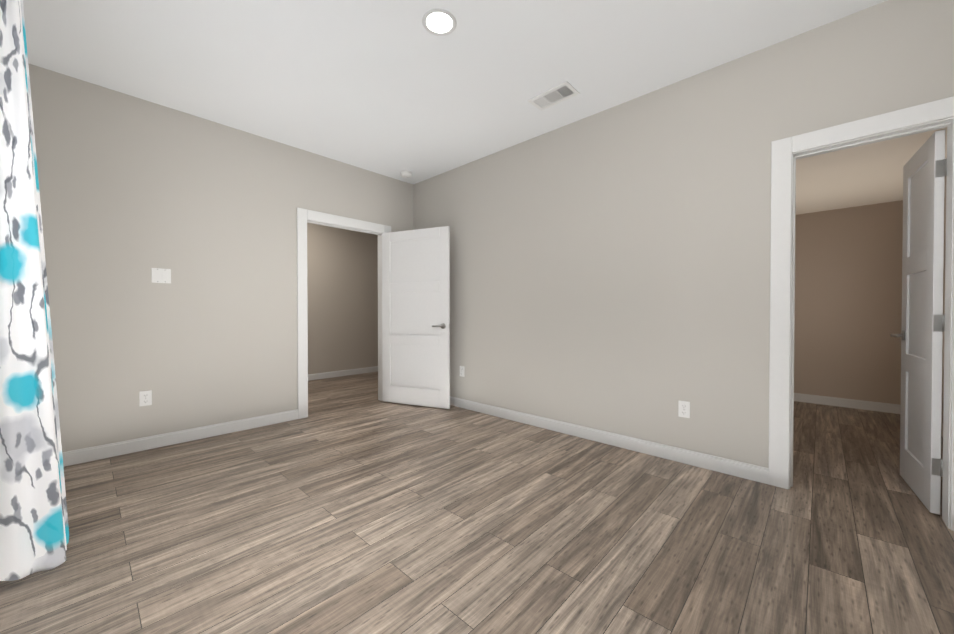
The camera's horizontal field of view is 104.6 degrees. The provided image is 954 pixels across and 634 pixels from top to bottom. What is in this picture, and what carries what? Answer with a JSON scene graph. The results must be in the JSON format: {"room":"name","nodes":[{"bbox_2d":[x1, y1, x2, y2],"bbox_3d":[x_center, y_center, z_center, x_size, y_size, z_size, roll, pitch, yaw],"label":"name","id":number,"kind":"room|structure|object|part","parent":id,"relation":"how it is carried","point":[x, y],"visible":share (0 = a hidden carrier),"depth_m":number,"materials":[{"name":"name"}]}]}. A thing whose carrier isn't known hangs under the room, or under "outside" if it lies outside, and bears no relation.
{"room":"empty bedroom","nodes":[
{"label":"empty bedroom","id":0,"kind":"room"},
{"bbox_2d":[28,63,412,451],"bbox_3d":[-1.996,-0.334,3.626,0.120,2.740,3.540,1,1,43],"label":"wall","id":1,"kind":"structure","parent":0,"point":[133,190],"depth_m":3.00,"materials":[{"name":"beige paint"}]},
{"bbox_2d":[139,390,151,405],"bbox_3d":[-2.602,0.639,2.893,0.009,0.116,0.072,1,1,43],"label":"outlet","id":2,"kind":"object","parent":1,"relation":"attached to","point":[145,398],"visible":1,"depth_m":2.89,"materials":[{"name":"white plastic"}]},
{"bbox_2d":[151,268,170,282],"bbox_3d":[-2.532,-0.331,2.955,0.012,0.116,0.118,1,1,43],"label":"light switch","id":3,"kind":"object","parent":1,"relation":"attached to","point":[159,275],"visible":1,"depth_m":2.96,"materials":[{"name":"white plastic"}]},
{"bbox_2d":[62,409,297,466],"bbox_3d":[-2.442,0.992,3.062,0.016,0.100,1.847,1,1,43],"label":"baseboard","id":4,"kind":"structure","parent":1,"relation":"attached to","point":[78,456],"depth_m":2.99,"materials":[{"name":"white wood"}]},
{"bbox_2d":[297,207,390,418],"bbox_3d":[-1.479,-0.039,4.169,0.139,2.138,1.111,1,1,43],"label":"door frame","id":5,"kind":"structure","parent":1,"relation":"attached to","point":[303,215],"depth_m":3.78,"materials":[{"name":"white wood"}]},
{"bbox_2d":[382,226,449,408],"bbox_3d":[-0.723,0.007,4.259,0.911,2.020,0.152,0,1,24],"label":"door leaf","id":6,"kind":"structure","parent":1,"relation":"in","point":[416,317],"depth_m":4.24,"materials":[{"name":"white paint"}]},
{"bbox_3d":[-0.391,0.101,4.115,0.186,0.062,0.152,0,1,24],"label":"handle","id":7,"kind":"part","parent":6,"relation":"part of","materials":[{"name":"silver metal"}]},
{"bbox_2d":[307,223,377,373],"bbox_3d":[-2.594,-0.360,6.032,0.120,2.740,4.840,1,1,43],"label":"wall","id":8,"kind":"structure","parent":0,"point":[342,284],"depth_m":6.26,"materials":[{"name":"paint"}]},
{"bbox_2d":[308,366,377,380],"bbox_3d":[-2.544,0.961,5.999,0.016,0.100,4.600,1,1,43],"label":"baseboard","id":9,"kind":"structure","parent":8,"relation":"attached to","point":[324,375],"depth_m":6.25,"materials":[{"name":"white wood"}]},
{"bbox_2d":[23,0,886,184],"bbox_3d":[-0.253,-1.747,1.982,4.890,0.120,3.540,1,1,43],"label":"ceiling","id":10,"kind":"structure","parent":0,"point":[391,88],"depth_m":2.41,"materials":[{"name":"white paint"}]},
{"bbox_2d":[400,170,411,177],"bbox_3d":[-0.840,-1.684,4.362,0.140,0.056,0.140,1,1,43],"label":"smoke detector","id":11,"kind":"object","parent":10,"relation":"attached to","point":[405,173],"visible":1,"depth_m":4.32,"materials":[{"name":"white plastic"}]},
{"bbox_2d":[422,8,456,35],"bbox_3d":[-0.216,-1.685,2.112,0.196,0.007,0.196,1,1,43],"label":"recessed light","id":12,"kind":"object","parent":10,"relation":"in","point":[437,22],"visible":1,"depth_m":2.11,"materials":[{"name":"white plastic"}]},
{"bbox_2d":[527,81,579,110],"bbox_3d":[0.586,-1.691,2.832,0.345,0.009,0.195,1,1,43],"label":"ceiling vent","id":13,"kind":"object","parent":10,"relation":"in","point":[562,92],"visible":1,"depth_m":2.82,"materials":[{"name":"white metal"}]},
{"bbox_2d":[0,372,953,633],"bbox_3d":[0.011,1.084,3.818,6.970,0.100,6.540,1,1,43],"label":"floor","id":14,"kind":"structure","parent":0,"point":[351,504],"depth_m":1.76,"materials":[{"name":"brown wood"}]},
{"bbox_2d":[413,0,953,467],"bbox_3d":[0.810,-0.331,3.344,4.365,2.740,0.120,1,1,43],"label":"wall","id":15,"kind":"structure","parent":0,"point":[609,269],"depth_m":2.75,"materials":[{"name":"beige paint"}]},
{"bbox_2d":[460,366,463,376],"bbox_3d":[-0.171,0.618,4.183,0.072,0.116,0.009,1,1,43],"label":"outlet","id":16,"kind":"object","parent":15,"relation":"attached to","point":[462,371],"visible":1,"depth_m":4.17,"materials":[{"name":"white plastic"}]},
{"bbox_2d":[450,396,768,483],"bbox_3d":[0.507,0.987,3.548,3.631,0.100,0.016,1,1,43],"label":"baseboard","id":17,"kind":"structure","parent":15,"relation":"attached to","point":[728,466],"depth_m":2.88,"materials":[{"name":"white wood"}]},
{"bbox_2d":[678,400,689,417],"bbox_3d":[1.483,0.661,2.638,0.072,0.116,0.009,1,1,43],"label":"outlet","id":18,"kind":"object","parent":15,"relation":"attached to","point":[684,409],"visible":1,"depth_m":2.63,"materials":[{"name":"white plastic"}]},
{"bbox_2d":[769,96,953,530],"bbox_3d":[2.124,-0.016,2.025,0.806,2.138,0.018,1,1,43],"label":"door frame","id":19,"kind":"structure","parent":15,"relation":"attached to","point":[783,150],"depth_m":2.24,"materials":[{"name":"white wood"}]},
{"bbox_2d":[890,129,946,513],"bbox_3d":[2.609,0.029,2.169,0.152,2.020,0.606,0,1,39],"label":"closet door leaf","id":20,"kind":"structure","parent":15,"relation":"in","point":[923,316],"depth_m":2.09,"materials":[{"name":"white paint"}]},
{"bbox_3d":[2.740,0.119,2.334,0.152,0.062,0.186,0,1,39],"label":"handle","id":21,"kind":"part","parent":20,"relation":"part of","materials":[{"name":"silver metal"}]},
{"bbox_2d":[794,200,902,404],"bbox_3d":[3.913,-0.344,4.551,2.290,2.740,0.120,1,1,43],"label":"wall","id":22,"kind":"structure","parent":0,"point":[848,292],"depth_m":4.18,"materials":[{"name":"paint"}]},
{"bbox_2d":[794,393,899,413],"bbox_3d":[3.866,0.977,4.515,2.050,0.100,0.016,1,1,43],"label":"baseboard","id":23,"kind":"structure","parent":22,"relation":"attached to","point":[856,404],"depth_m":4.18,"materials":[{"name":"white wood"}]},
{"bbox_2d":[795,127,946,214],"bbox_3d":[2.888,-1.292,3.445,2.050,0.120,2.880,1,1,43],"label":"ceiling","id":24,"kind":"structure","parent":0,"point":[868,174],"depth_m":3.20,"materials":[{"name":"paint"}]},
{"bbox_2d":[941,176,946,436],"bbox_3d":[3.681,-0.325,2.715,0.120,2.740,2.880,1,1,43],"label":"wall","id":25,"kind":"structure","parent":0,"point":[943,305],"depth_m":3.18,"materials":[{"name":"paint"}]},
{"bbox_3d":[-1.235,-1.513,0.751,2.382,0.053,0.156,1,1,43],"label":"curtain rod","id":26,"kind":"object","parent":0,"visible":0},
{"bbox_2d":[0,0,68,580],"bbox_3d":[-1.862,-0.224,1.514,0.226,2.526,0.226,1,1,43],"label":"curtain","id":27,"kind":"object","parent":26,"relation":"hanging from","point":[34,531],"visible":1,"depth_m":1.46,"materials":[{"name":"fabric"}]}
]}

